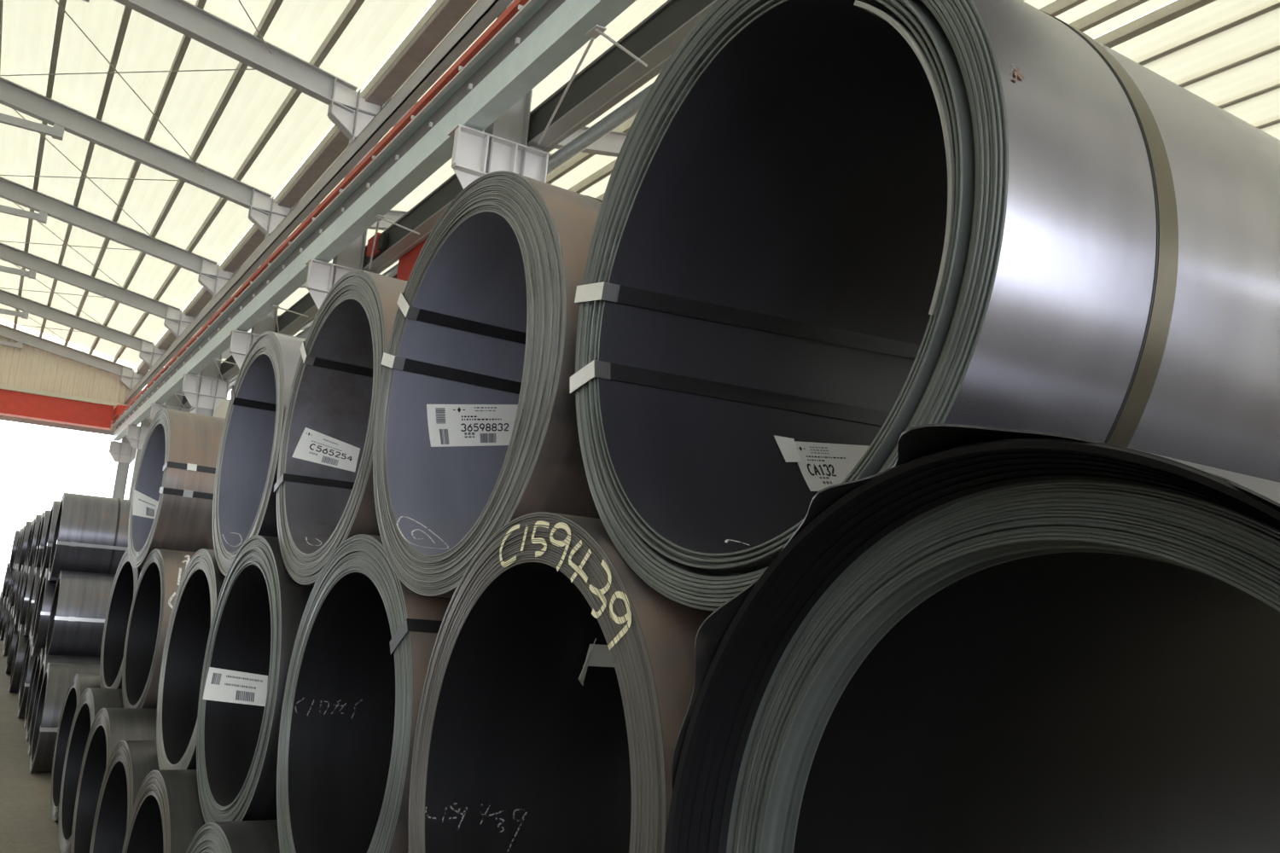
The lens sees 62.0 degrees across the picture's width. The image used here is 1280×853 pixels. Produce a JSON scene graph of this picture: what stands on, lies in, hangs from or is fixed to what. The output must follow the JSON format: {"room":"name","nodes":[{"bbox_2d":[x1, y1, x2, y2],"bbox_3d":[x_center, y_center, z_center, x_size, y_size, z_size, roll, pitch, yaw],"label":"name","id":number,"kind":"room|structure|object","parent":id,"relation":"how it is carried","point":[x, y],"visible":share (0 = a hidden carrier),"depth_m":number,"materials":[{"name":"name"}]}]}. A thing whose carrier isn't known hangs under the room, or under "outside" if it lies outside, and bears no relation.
{"room":"steel coil warehouse","nodes":[
{"label":"steel coil warehouse","id":0,"kind":"room"},
{"bbox_2d":[0,575,61,852],"bbox_3d":[-21.073,5.891,33.529,120.000,0.300,200.000,11,-11,-30],"label":"floor","id":1,"kind":"structure","parent":0,"point":[27,825],"depth_m":7.44,"materials":[{"name":"concrete"}]},
{"bbox_2d":[0,591,2,612],"bbox_3d":[-15.285,4.577,26.564,1.252,0.816,0.816,11,-11,-30],"label":"coil","id":2,"kind":"object","parent":1,"relation":"on","point":[1,598],"visible":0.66,"depth_m":25.98,"materials":[{"name":"grey metal"}]},
{"bbox_2d":[0,596,8,635],"bbox_3d":[-13.138,4.145,23.093,1.252,0.816,0.816,11,-11,-30],"label":"coil","id":3,"kind":"object","parent":1,"relation":"on","point":[5,599],"visible":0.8,"depth_m":22.52,"materials":[{"name":"grey metal"}]},
{"bbox_2d":[5,568,13,596],"bbox_3d":[-13.270,3.496,23.575,1.250,0.816,0.816,11,-11,-30],"label":"coil","id":4,"kind":"object","parent":3,"relation":"on","point":[11,569],"visible":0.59,"depth_m":22.96,"materials":[{"name":"grey metal"}]},
{"bbox_2d":[0,599,9,640],"bbox_3d":[-12.257,3.977,21.718,1.252,0.816,0.816,11,-11,-30],"label":"coil","id":5,"kind":"object","parent":1,"relation":"on","point":[6,613],"visible":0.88,"depth_m":21.13,"materials":[{"name":"grey metal"}]},
{"bbox_2d":[8,569,14,599],"bbox_3d":[-12.394,3.327,22.197,1.250,0.816,0.816,11,-11,-30],"label":"coil","id":6,"kind":"object","parent":5,"relation":"on","point":[14,569],"visible":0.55,"depth_m":22.10,"materials":[{"name":"grey metal"}]},
{"bbox_2d":[12,529,21,569],"bbox_3d":[-12.139,2.584,21.960,1.252,0.816,0.816,11,-11,-30],"label":"coil","id":7,"kind":"object","parent":5,"relation":"on","point":[20,529],"visible":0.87,"depth_m":21.52,"materials":[{"name":"grey metal"}]},
{"bbox_2d":[3,611,10,645],"bbox_3d":[-11.369,3.810,20.346,1.252,0.816,0.816,11,-11,-30],"label":"coil","id":8,"kind":"object","parent":1,"relation":"on","point":[9,612],"visible":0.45,"depth_m":20.25,"materials":[{"name":"grey metal"}]},
{"bbox_2d":[3,606,14,656],"bbox_3d":[-10.116,3.544,18.242,1.252,0.816,0.816,11,-11,-30],"label":"coil","id":9,"kind":"object","parent":1,"relation":"on","point":[11,619],"visible":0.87,"depth_m":17.66,"materials":[{"name":"grey metal"}]},
{"bbox_2d":[8,564,19,611],"bbox_3d":[-10.292,2.887,18.698,1.250,0.816,0.816,11,-11,-30],"label":"coil","id":10,"kind":"object","parent":9,"relation":"on","point":[17,573],"visible":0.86,"depth_m":18.11,"materials":[{"name":"grey metal"}]},
{"bbox_2d":[5,617,18,674],"bbox_3d":[-8.418,3.196,15.453,1.252,0.816,0.816,11,-11,-30],"label":"coil","id":11,"kind":"object","parent":1,"relation":"on","point":[14,631],"visible":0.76,"depth_m":14.86,"materials":[{"name":"grey metal"}]},
{"bbox_3d":[-8.518,2.552,15.955,1.251,0.816,0.816,11,-11,-30],"label":"coil","id":12,"kind":"object","parent":11,"relation":"on","visible":0},
{"bbox_2d":[24,518,34,565],"bbox_3d":[-8.701,1.894,16.408,1.252,0.816,0.816,11,-11,-30],"label":"coil","id":13,"kind":"object","parent":12,"relation":"on","point":[34,519],"visible":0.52,"depth_m":16.33,"materials":[{"name":"grey metal"}]},
{"bbox_2d":[9,624,29,692],"bbox_3d":[-7.133,2.936,13.369,1.252,0.816,0.816,11,-11,-30],"label":"coil","id":14,"kind":"object","parent":1,"relation":"on","point":[21,642],"visible":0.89,"depth_m":12.79,"materials":[{"name":"grey metal"}]},
{"bbox_2d":[17,566,34,631],"bbox_3d":[-7.295,2.281,13.832,1.254,0.819,0.821,11,-11,-30],"label":"coil","id":15,"kind":"object","parent":14,"relation":"on","point":[31,570],"visible":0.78,"depth_m":13.27,"materials":[{"name":"grey metal"}]},
{"bbox_2d":[32,512,44,566],"bbox_3d":[-7.408,1.636,14.328,1.255,0.819,0.819,11,-11,-30],"label":"coil","id":16,"kind":"object","parent":15,"relation":"on","point":[42,516],"visible":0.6,"depth_m":14.26,"materials":[{"name":"grey metal"}]},
{"bbox_2d":[18,633,29,700],"bbox_3d":[-6.635,2.862,12.715,1.255,0.819,0.820,11,-11,-30],"label":"coil","id":17,"kind":"object","parent":1,"relation":"on","point":[28,640],"visible":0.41,"depth_m":12.65,"materials":[{"name":"grey metal"}]},
{"bbox_2d":[23,567,40,635],"bbox_3d":[-6.827,2.202,13.161,1.254,0.819,0.821,11,-11,-30],"label":"coil","id":18,"kind":"object","parent":17,"relation":"on","point":[36,578],"visible":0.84,"depth_m":12.67,"materials":[{"name":"grey metal"}]},
{"bbox_2d":[33,510,50,575],"bbox_3d":[-6.982,1.549,13.631,1.255,0.819,0.819,11,-11,-30],"label":"coil","id":19,"kind":"object","parent":18,"relation":"on","point":[46,515],"visible":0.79,"depth_m":13.09,"materials":[{"name":"grey metal"}]},
{"bbox_2d":[17,636,34,718],"bbox_3d":[-5.819,2.682,11.301,1.255,0.819,0.820,11,-11,-30],"label":"coil","id":20,"kind":"object","parent":1,"relation":"on","point":[30,660],"visible":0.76,"depth_m":10.74,"materials":[{"name":"grey metal"}]},
{"bbox_2d":[29,578,43,640],"bbox_3d":[-5.962,2.031,11.776,1.254,0.819,0.821,11,-11,-30],"label":"coil","id":21,"kind":"object","parent":20,"relation":"on","point":[41,579],"visible":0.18,"depth_m":11.73,"materials":[{"name":"grey metal"}]},
{"bbox_3d":[-5.542,1.943,11.076,1.254,0.819,0.821,11,-11,-30],"label":"coil","id":22,"kind":"object","parent":20,"relation":"on","visible":0},
{"bbox_2d":[40,500,60,578],"bbox_3d":[-5.720,1.285,11.533,1.255,0.819,0.819,11,-11,-30],"label":"coil","id":23,"kind":"object","parent":22,"relation":"on","point":[55,509],"visible":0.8,"depth_m":11.00,"materials":[{"name":"grey metal"}]},
{"bbox_2d":[24,657,38,728],"bbox_3d":[-5.359,2.601,10.625,1.255,0.819,0.820,11,-11,-30],"label":"coil","id":24,"kind":"object","parent":1,"relation":"on","point":[36,659],"visible":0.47,"depth_m":10.57,"materials":[{"name":"grey metal"}]},
{"bbox_2d":[25,648,45,741],"bbox_3d":[-4.941,2.513,9.924,1.255,0.819,0.820,11,-11,-30],"label":"coil","id":25,"kind":"object","parent":1,"relation":"on","point":[41,656],"visible":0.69,"depth_m":9.83,"materials":[{"name":"grey metal"}]},
{"bbox_2d":[31,569,56,657],"bbox_3d":[-5.142,1.851,10.364,1.254,0.819,0.821,11,-11,-30],"label":"coil","id":26,"kind":"object","parent":25,"relation":"on","point":[48,589],"visible":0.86,"depth_m":9.79,"materials":[{"name":"grey metal"}]},
{"bbox_2d":[44,570,115,657],"bbox_3d":[-4.651,1.776,9.704,1.254,0.819,0.825,11,-11,-30],"label":"coil","id":27,"kind":"object","parent":25,"relation":"on","point":[80,599],"visible":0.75,"depth_m":9.20,"materials":[{"name":"grey metal"}]},
{"bbox_2d":[47,492,131,581],"bbox_3d":[-4.862,1.112,10.142,1.255,0.819,0.822,11,-11,-30],"label":"coil","id":28,"kind":"object","parent":27,"relation":"on","point":[90,535],"visible":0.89,"depth_m":9.68,"materials":[{"name":"grey metal"}]},
{"bbox_2d":[28,655,100,756],"bbox_3d":[-4.519,2.425,9.225,1.255,0.819,0.820,11,-11,-30],"label":"coil","id":29,"kind":"object","parent":1,"relation":"on","point":[47,659],"visible":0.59,"depth_m":9.03,"materials":[{"name":"grey metal"}]},
{"bbox_2d":[29,663,100,772],"bbox_3d":[-4.101,2.336,8.521,1.255,0.819,0.824,11,-11,-30],"label":"coil","id":30,"kind":"object","parent":1,"relation":"on","point":[57,677],"visible":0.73,"depth_m":8.01,"materials":[{"name":"grey metal"}]},
{"bbox_2d":[50,674,100,821],"bbox_3d":[-3.128,2.125,7.078,1.254,0.892,0.892,11,-12,-33],"label":"coil","id":31,"kind":"object","parent":1,"relation":"on","point":[78,683],"visible":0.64,"depth_m":6.96,"materials":[{"name":"grey metal"}]},
{"bbox_2d":[99,549,141,688],"bbox_3d":[-2.705,1.317,6.903,1.257,0.945,0.948,12,-12,-34],"label":"coil","id":32,"kind":"object","parent":31,"relation":"on","point":[126,577],"visible":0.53,"depth_m":6.85,"materials":[{"name":"grey metal"}]},
{"bbox_2d":[58,687,123,852],"bbox_3d":[-2.645,2.026,6.298,1.253,0.897,0.897,11,-12,-34],"label":"coil","id":33,"kind":"object","parent":1,"relation":"on","point":[92,701],"visible":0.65,"depth_m":6.18,"materials":[{"name":"grey metal"}]},
{"bbox_2d":[70,708,157,852],"bbox_3d":[-2.171,1.934,5.533,1.254,0.891,0.891,11,-12,-33],"label":"coil","id":34,"kind":"object","parent":1,"relation":"on","point":[110,726],"visible":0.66,"depth_m":5.41,"materials":[{"name":"grey metal"}]},
{"bbox_2d":[122,548,196,709],"bbox_3d":[-2.192,1.223,6.126,1.256,0.916,0.914,11,-12,-34],"label":"coil","id":35,"kind":"object","parent":34,"relation":"on","point":[162,572],"visible":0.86,"depth_m":5.97,"materials":[{"name":"grey metal"}]},
{"bbox_2d":[0,289,231,500],"bbox_3d":[-16.908,0.936,37.201,41.220,11.355,0.310,11,-11,-30],"label":"frame","id":36,"kind":"object","parent":1,"relation":"on","point":[149,354],"visible":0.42,"depth_m":36.68,"materials":[{"name":"grey paint"}]},
{"bbox_2d":[123,0,512,404],"bbox_3d":[-3.254,-4.444,14.562,0.145,0.280,65.300,11,-11,-30],"label":"rail","id":37,"kind":"object","parent":36,"relation":"attached to","point":[483,13],"visible":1,"depth_m":16.04,"materials":[{"name":"metal"}]},
{"bbox_2d":[112,0,636,441],"bbox_3d":[-3.498,-3.231,14.332,0.300,0.740,65.420,11,-11,-30],"label":"girder","id":38,"kind":"object","parent":36,"relation":"on","point":[550,32],"visible":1,"depth_m":12.74,"materials":[{"name":"grey metal"}]},
{"bbox_2d":[0,384,126,430],"bbox_3d":[-28.058,-1.859,36.140,19.550,1.020,2.100,11,-11,-30],"label":"crane","id":39,"kind":"object","parent":38,"relation":"on","point":[39,405],"visible":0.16,"depth_m":39.74,"materials":[{"name":"red metal"}]},
{"bbox_2d":[172,392,185,407],"bbox_3d":[-13.293,-0.754,30.716,0.705,0.030,2.504,11,-11,-30],"label":"rods","id":40,"kind":"object","parent":38,"relation":"attached to","point":[174,393],"visible":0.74,"depth_m":29.78,"materials":[{"name":"paint"}]},
{"bbox_2d":[211,357,237,379],"bbox_3d":[-10.153,-1.384,25.642,0.705,0.030,2.504,11,-11,-30],"label":"rods","id":41,"kind":"object","parent":38,"relation":"attached to","point":[212,358],"visible":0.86,"depth_m":24.78,"materials":[{"name":"paint"}]},
{"bbox_2d":[270,304,308,332],"bbox_3d":[-7.013,-2.014,20.569,0.705,0.030,2.504,11,-11,-30],"label":"rods","id":42,"kind":"object","parent":38,"relation":"attached to","point":[274,306],"visible":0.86,"depth_m":19.71,"materials":[{"name":"paint"}]},
{"bbox_2d":[111,0,537,425],"bbox_3d":[-3.647,-3.538,14.277,0.095,0.160,65.420,11,-11,-30],"label":"rail","id":43,"kind":"object","parent":38,"relation":"attached to","point":[517,8],"visible":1,"depth_m":13.82,"materials":[{"name":"metal"}]},
{"bbox_2d":[368,214,419,270],"bbox_3d":[-3.873,-2.645,15.495,0.705,0.030,2.504,11,-11,-30],"label":"rods","id":44,"kind":"object","parent":38,"relation":"attached to","point":[378,218],"visible":1,"depth_m":14.68,"materials":[{"name":"paint"}]},
{"bbox_2d":[537,24,647,145],"bbox_3d":[-0.732,-3.275,10.422,0.705,0.030,2.504,11,-11,-30],"label":"rods","id":45,"kind":"object","parent":38,"relation":"attached to","point":[597,30],"visible":1,"depth_m":9.62,"materials":[{"name":"paint"}]},
{"bbox_2d":[0,324,238,499],"bbox_3d":[-20.049,1.567,42.275,41.220,11.355,0.310,11,-11,-30],"label":"frame","id":46,"kind":"object","parent":1,"relation":"on","point":[123,453],"visible":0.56,"depth_m":41.88,"materials":[{"name":"grey paint"}]},
{"bbox_2d":[89,740,159,852],"bbox_3d":[-1.697,1.853,4.762,1.253,0.860,0.860,11,-12,-33],"label":"coil","id":47,"kind":"object","parent":1,"relation":"on","point":[130,763],"visible":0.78,"depth_m":4.69,"materials":[{"name":"grey metal"}]},
{"bbox_2d":[0,176,306,416],"bbox_3d":[-10.628,-0.324,27.054,41.220,11.355,0.310,11,-11,-30],"label":"frame","id":48,"kind":"object","parent":1,"relation":"on","point":[205,392],"visible":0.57,"depth_m":26.57,"materials":[{"name":"grey paint"}]},
{"bbox_2d":[182,390,226,399],"bbox_3d":[-10.951,-0.793,26.794,1.060,0.015,0.110,11,-11,-30],"label":"shelf","id":49,"kind":"object","parent":48,"relation":"attached to","point":[200,394],"depth_m":26.82,"materials":[{"name":"metal"}]},
{"bbox_2d":[0,242,313,420],"bbox_3d":[-13.768,0.306,32.127,41.220,11.355,0.310,11,-11,-30],"label":"frame","id":50,"kind":"object","parent":1,"relation":"on","point":[177,322],"visible":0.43,"depth_m":31.42,"materials":[{"name":"grey paint"}]},
{"bbox_2d":[180,0,717,408],"bbox_3d":[-2.792,-2.953,14.663,0.320,0.400,65.300,11,-11,-30],"label":"girder","id":51,"kind":"object","parent":50,"relation":"on","point":[613,74],"visible":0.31,"depth_m":10.96,"materials":[{"name":"grey metal"}]},
{"bbox_2d":[366,232,389,256],"bbox_3d":[-3.998,-2.789,16.220,0.100,0.280,0.730,11,-11,-30],"label":"warning lamp","id":52,"kind":"object","parent":51,"relation":"attached to","point":[381,241],"visible":0.89,"depth_m":16.11,"materials":[{"name":"red plastic"}]},
{"bbox_2d":[392,238,427,281],"bbox_3d":[2.579,-1.320,19.440,14.225,0.570,2.000,11,-11,-30],"label":"carriage","id":53,"kind":"object","parent":51,"relation":"on","point":[406,263],"visible":0.12,"depth_m":15.81,"materials":[{"name":"red metal"}]},
{"bbox_2d":[122,769,205,852],"bbox_3d":[-1.210,1.747,3.999,1.253,0.884,0.884,11,-12,-33],"label":"coil","id":54,"kind":"object","parent":1,"relation":"on","point":[166,816],"visible":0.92,"depth_m":3.68,"materials":[{"name":"grey metal"}]},
{"bbox_2d":[156,548,225,770],"bbox_3d":[-1.304,1.054,4.590,1.257,0.931,0.926,11,-12,-33],"label":"coil","id":55,"kind":"object","parent":54,"relation":"on","point":[201,582],"visible":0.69,"depth_m":4.54,"materials":[{"name":"grey metal"}]},
{"bbox_2d":[0,76,407,369],"bbox_3d":[-7.487,-0.955,21.980,41.220,11.355,0.310,11,-11,-30],"label":"frame","id":56,"kind":"object","parent":1,"relation":"on","point":[265,214],"visible":0.39,"depth_m":21.21,"materials":[{"name":"grey paint"}]},
{"bbox_2d":[229,350,246,355],"bbox_3d":[-7.811,-1.424,21.720,1.060,0.015,0.110,11,-11,-30],"label":"shelf","id":57,"kind":"object","parent":56,"relation":"attached to","point":[233,352],"depth_m":21.56,"materials":[{"name":"metal"}]},
{"bbox_2d":[186,820,279,852],"bbox_3d":[-0.675,1.637,3.175,1.252,0.903,0.903,11,-12,-33],"label":"coil","id":58,"kind":"object","parent":1,"relation":"on","point":[244,836],"visible":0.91,"depth_m":2.90,"materials":[{"name":"grey metal"}]},
{"bbox_2d":[196,535,314,823],"bbox_3d":[-0.802,0.932,3.791,1.263,0.961,0.956,11,-12,-33],"label":"coil","id":59,"kind":"object","parent":58,"relation":"on","point":[259,609],"visible":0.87,"depth_m":3.67,"materials":[{"name":"grey metal"}]},
{"bbox_2d":[224,683,255,689],"bbox_3d":[-1.433,0.931,3.817,0.109,0.018,0.001,11,-12,-32],"label":"print","id":60,"kind":"object","parent":59,"relation":"attached to","point":[227,686],"depth_m":3.82,"materials":[{"name":"grey paper"}]},
{"bbox_2d":[226,674,262,682],"bbox_3d":[-1.422,0.908,3.830,0.130,0.020,0.001,11,-12,-33],"label":"print","id":61,"kind":"object","parent":59,"relation":"attached to","point":[226,675],"depth_m":3.83},
{"bbox_2d":[212,331,306,575],"bbox_3d":[-0.982,0.197,4.373,1.261,0.946,0.938,11,-12,-33],"label":"coil","id":62,"kind":"object","parent":59,"relation":"on","point":[244,503],"visible":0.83,"depth_m":4.30,"materials":[{"name":"grey metal"}]},
{"bbox_2d":[276,534,451,852],"bbox_3d":[-0.228,0.843,2.942,1.263,0.967,0.952,11,-12,-32],"label":"coil","id":63,"kind":"object","parent":58,"relation":"on","point":[364,642],"visible":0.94,"depth_m":2.90,"materials":[{"name":"grey metal"}]},
{"bbox_2d":[273,269,407,586],"bbox_3d":[-0.424,0.098,3.510,1.264,0.958,0.948,11,-12,-33],"label":"coil","id":64,"kind":"object","parent":63,"relation":"on","point":[323,488],"visible":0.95,"depth_m":3.46,"materials":[{"name":"grey metal"}]},
{"bbox_2d":[372,170,602,598],"bbox_3d":[0.112,-0.001,2.647,1.258,0.935,0.970,11,-12,-32],"label":"coil","id":65,"kind":"object","parent":63,"relation":"on","point":[476,433],"visible":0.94,"depth_m":2.54,"materials":[{"name":"grey metal"}]},
{"bbox_2d":[461,418,501,420],"bbox_3d":[-0.412,-0.018,2.774,0.112,0.023,0.001,11,-12,-32],"label":"print","id":66,"kind":"object","parent":65,"relation":"attached to","point":[462,419],"depth_m":2.77},
{"bbox_2d":[474,407,496,408],"bbox_3d":[-0.404,-0.049,2.782,0.063,0.014,0.001,11,-12,-32],"label":"print","id":67,"kind":"object","parent":65,"relation":"attached to","point":[474,407],"depth_m":2.78},
{"bbox_2d":[82,0,627,309],"bbox_3d":[-4.347,-1.585,16.907,41.220,11.355,0.310,11,-11,-30],"label":"frame","id":68,"kind":"object","parent":1,"relation":"on","point":[349,112],"visible":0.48,"depth_m":16.61,"materials":[{"name":"grey paint"}]},
{"bbox_2d":[306,286,329,293],"bbox_3d":[-4.671,-2.054,16.646,1.060,0.015,0.110,11,-11,-30],"label":"shelf","id":69,"kind":"object","parent":68,"relation":"attached to","point":[311,289],"depth_m":16.48,"materials":[{"name":"metal"}]},
{"bbox_2d":[190,81,654,413],"bbox_3d":[-3.027,-2.630,15.512,0.194,0.194,67.050,11,-11,-30],"label":"pipe","id":70,"kind":"object","parent":68,"relation":"attached to","point":[630,108],"visible":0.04,"depth_m":11.36,"materials":[{"name":"metal"}]},
{"bbox_2d":[447,0,552,188],"bbox_3d":[-1.207,-2.215,11.833,41.220,11.355,0.310,11,-11,-30],"label":"frame","id":71,"kind":"object","parent":1,"relation":"on","point":[476,154],"visible":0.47,"depth_m":11.68,"materials":[{"name":"grey paint"}]},
{"bbox_2d":[451,163,488,176],"bbox_3d":[-1.530,-2.684,11.573,1.060,0.015,0.110,11,-11,-30],"label":"shelf","id":72,"kind":"object","parent":71,"relation":"attached to","point":[458,169],"depth_m":11.40,"materials":[{"name":"metal"}]},
{"bbox_3d":[-10.529,3.634,18.946,1.252,0.816,0.816,11,-11,-30],"label":"coil","id":73,"kind":"object","parent":1,"relation":"on","visible":0},
{"bbox_2d":[7,564,18,610],"bbox_3d":[-10.721,2.973,19.393,1.250,0.816,0.816,11,-11,-30],"label":"coil","id":74,"kind":"object","parent":73,"relation":"on","point":[16,564],"visible":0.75,"depth_m":19.27,"materials":[{"name":"grey metal"}]},
{"bbox_2d":[17,525,25,564],"bbox_3d":[-10.858,2.324,19.873,1.252,0.816,0.816,11,-11,-30],"label":"coil","id":75,"kind":"object","parent":74,"relation":"on","point":[24,526],"visible":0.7,"depth_m":19.59,"materials":[{"name":"grey metal"}]},
{"bbox_3d":[-9.235,3.376,16.867,1.252,0.816,0.816,11,-11,-30],"label":"coil","id":76,"kind":"object","parent":1,"relation":"on","visible":0},
{"bbox_2d":[12,564,22,613],"bbox_3d":[-9.416,2.717,17.320,1.250,0.816,0.816,11,-11,-30],"label":"coil","id":77,"kind":"object","parent":76,"relation":"on","point":[21,565],"visible":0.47,"depth_m":17.24,"materials":[{"name":"grey metal"}]},
{"bbox_2d":[17,521,31,571],"bbox_3d":[-9.601,2.059,17.772,1.252,0.816,0.816,11,-11,-30],"label":"coil","id":78,"kind":"object","parent":77,"relation":"on","point":[21,561],"visible":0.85,"depth_m":17.19,"materials":[{"name":"grey metal"}]},
{"bbox_3d":[0.474,1.413,1.457,1.252,0.939,0.939,10,-11,-30],"label":"coil","id":79,"kind":"object","parent":1,"relation":"on","visible":0},
{"bbox_2d":[407,512,713,852],"bbox_3d":[0.317,0.703,2.059,1.253,0.934,0.934,10,-11,-30],"label":"coil","id":80,"kind":"object","parent":79,"relation":"on","point":[558,687],"visible":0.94,"depth_m":2.08,"materials":[{"name":"grey"}]},
{"bbox_2d":[570,0,1279,611],"bbox_3d":[0.656,-0.114,1.781,1.264,0.933,0.932,11,-12,-30],"label":"coil","id":81,"kind":"object","parent":80,"relation":"on","point":[825,232],"visible":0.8,"depth_m":1.56,"materials":[{"name":"metal"}]},
{"bbox_2d":[806,455,845,459],"bbox_3d":[0.344,0.057,1.968,0.100,0.014,0.001,11,-12,-33],"label":"print","id":82,"kind":"object","parent":81,"relation":"attached to","point":[807,456],"depth_m":1.97,"materials":[{"name":"black"}]},
{"bbox_2d":[1012,64,1024,81],"bbox_3d":[0.398,-0.372,1.123,0.021,0.024,0.007,11,-12,-30],"label":"mark","id":83,"kind":"object","parent":81,"relation":"attached to","point":[1018,70],"depth_m":1.13,"materials":[{"name":"brown"}]},
{"bbox_2d":[663,424,1279,852],"bbox_3d":[0.784,0.557,1.141,1.296,0.950,0.933,10,-11,-30],"label":"coil","id":84,"kind":"object","parent":79,"relation":"on","point":[986,640],"visible":1,"depth_m":1.23,"materials":[{"name":"grey metal"}]},
{"bbox_3d":[-6.215,2.774,12.015,1.255,0.819,0.820,11,-11,-30],"label":"coil","id":85,"kind":"object","parent":1,"relation":"on","visible":0},
{"bbox_2d":[29,576,40,639],"bbox_3d":[-6.373,2.120,12.481,1.254,0.819,0.821,11,-11,-30],"label":"coil","id":86,"kind":"object","parent":85,"relation":"on","point":[39,576],"visible":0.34,"depth_m":12.43,"materials":[{"name":"grey metal"}]},
{"bbox_3d":[-7.938,3.119,14.789,1.252,0.816,0.816,11,-11,-30],"label":"coil","id":87,"kind":"object","parent":1,"relation":"on","visible":0},
{"bbox_2d":[14,565,27,624],"bbox_3d":[-8.151,2.455,15.224,1.251,0.816,0.816,11,-11,-30],"label":"coil","id":88,"kind":"object","parent":87,"relation":"on","point":[24,577],"visible":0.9,"depth_m":14.70,"materials":[{"name":"grey metal"}]},
{"bbox_3d":[-8.820,3.287,16.164,1.252,0.816,0.816,11,-11,-30],"label":"coil","id":89,"kind":"object","parent":1,"relation":"on","visible":0},
{"bbox_2d":[12,564,24,618],"bbox_3d":[-9.001,2.629,16.617,1.250,0.816,0.816,11,-11,-30],"label":"coil","id":90,"kind":"object","parent":89,"relation":"on","point":[23,566],"visible":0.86,"depth_m":16.18,"materials":[{"name":"grey metal"}]},
{"bbox_2d":[23,520,33,565],"bbox_3d":[-9.122,1.982,17.107,1.252,0.816,0.816,11,-11,-30],"label":"coil","id":91,"kind":"object","parent":90,"relation":"on","point":[32,520],"visible":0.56,"depth_m":17.04,"materials":[{"name":"grey metal"}]},
{"bbox_3d":[-13.945,4.327,24.512,1.252,0.816,0.816,11,-11,-30],"label":"coil","id":92,"kind":"object","parent":1,"relation":"on","visible":0},
{"bbox_2d":[1,563,10,599],"bbox_3d":[-14.164,3.662,24.943,1.250,0.816,0.816,11,-11,-30],"label":"coil","id":93,"kind":"object","parent":92,"relation":"on","point":[6,579],"visible":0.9,"depth_m":24.35,"materials":[{"name":"grey metal"}]},
{"bbox_2d":[0,320,230,436],"bbox_3d":[-20.246,1.481,42.296,40.880,11.458,0.135,11,-11,-30],"label":"wall","id":94,"kind":"structure","parent":0,"point":[28,367],"depth_m":41.32,"materials":[{"name":"beige paint"}]},
{"bbox_2d":[136,0,476,374],"bbox_3d":[-2.765,-5.719,14.846,0.280,0.300,66.000,11,-11,-30],"label":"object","id":95,"kind":"structure","parent":94,"relation":"attached to","point":[449,13],"depth_m":17.25,"materials":[{"name":"metal"}]},
{"bbox_2d":[128,408,225,569],"bbox_3d":[-2.399,0.463,6.630,1.269,0.960,0.960,12,-12,-34],"label":"coil","id":96,"kind":"object","parent":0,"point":[172,497],"visible":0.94,"depth_m":6.07,"materials":[{"name":"brown metal"}]},
{"bbox_2d":[0,0,1279,371],"bbox_3d":[-2.655,-6.675,15.036,39.771,2.064,66.006,11,-11,-30],"label":"ceiling","id":97,"kind":"structure","parent":0,"point":[110,62],"depth_m":19.16,"materials":[{"name":"white metal"}]},
{"bbox_3d":[-11.532,3.155,20.810,1.250,0.816,0.816,11,-11,-30],"label":"coil","id":98,"kind":"object","parent":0,"visible":0},
{"bbox_2d":[14,528,23,569],"bbox_3d":[-11.704,2.498,21.270,1.252,0.816,0.816,11,-11,-30],"label":"coil","id":99,"kind":"object","parent":98,"relation":"on","point":[22,528],"visible":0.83,"depth_m":21.04,"materials":[{"name":"grey metal"}]},
{"bbox_3d":[-12.802,3.417,22.904,1.250,0.816,0.816,11,-11,-30],"label":"coil","id":100,"kind":"object","parent":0,"visible":0},
{"bbox_2d":[9,530,19,568],"bbox_3d":[-13.035,2.749,23.327,1.252,0.816,0.816,11,-11,-30],"label":"coil","id":101,"kind":"object","parent":100,"relation":"on","point":[17,532],"visible":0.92,"depth_m":22.75,"materials":[{"name":"grey metal"}]},
{"bbox_3d":[-7.491,3.036,14.106,1.252,0.816,0.816,11,-11,-30],"label":"coil","id":102,"kind":"object","parent":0,"visible":0},
{"bbox_3d":[-7.658,2.380,14.567,1.251,0.816,0.816,11,-11,-30],"label":"coil","id":103,"kind":"object","parent":102,"relation":"on","visible":0},
{"bbox_2d":[25,514,41,573],"bbox_3d":[-7.868,1.717,15.004,1.252,0.816,0.816,11,-11,-30],"label":"coil","id":104,"kind":"object","parent":103,"relation":"on","point":[30,560],"visible":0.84,"depth_m":14.44,"materials":[{"name":"grey metal"}]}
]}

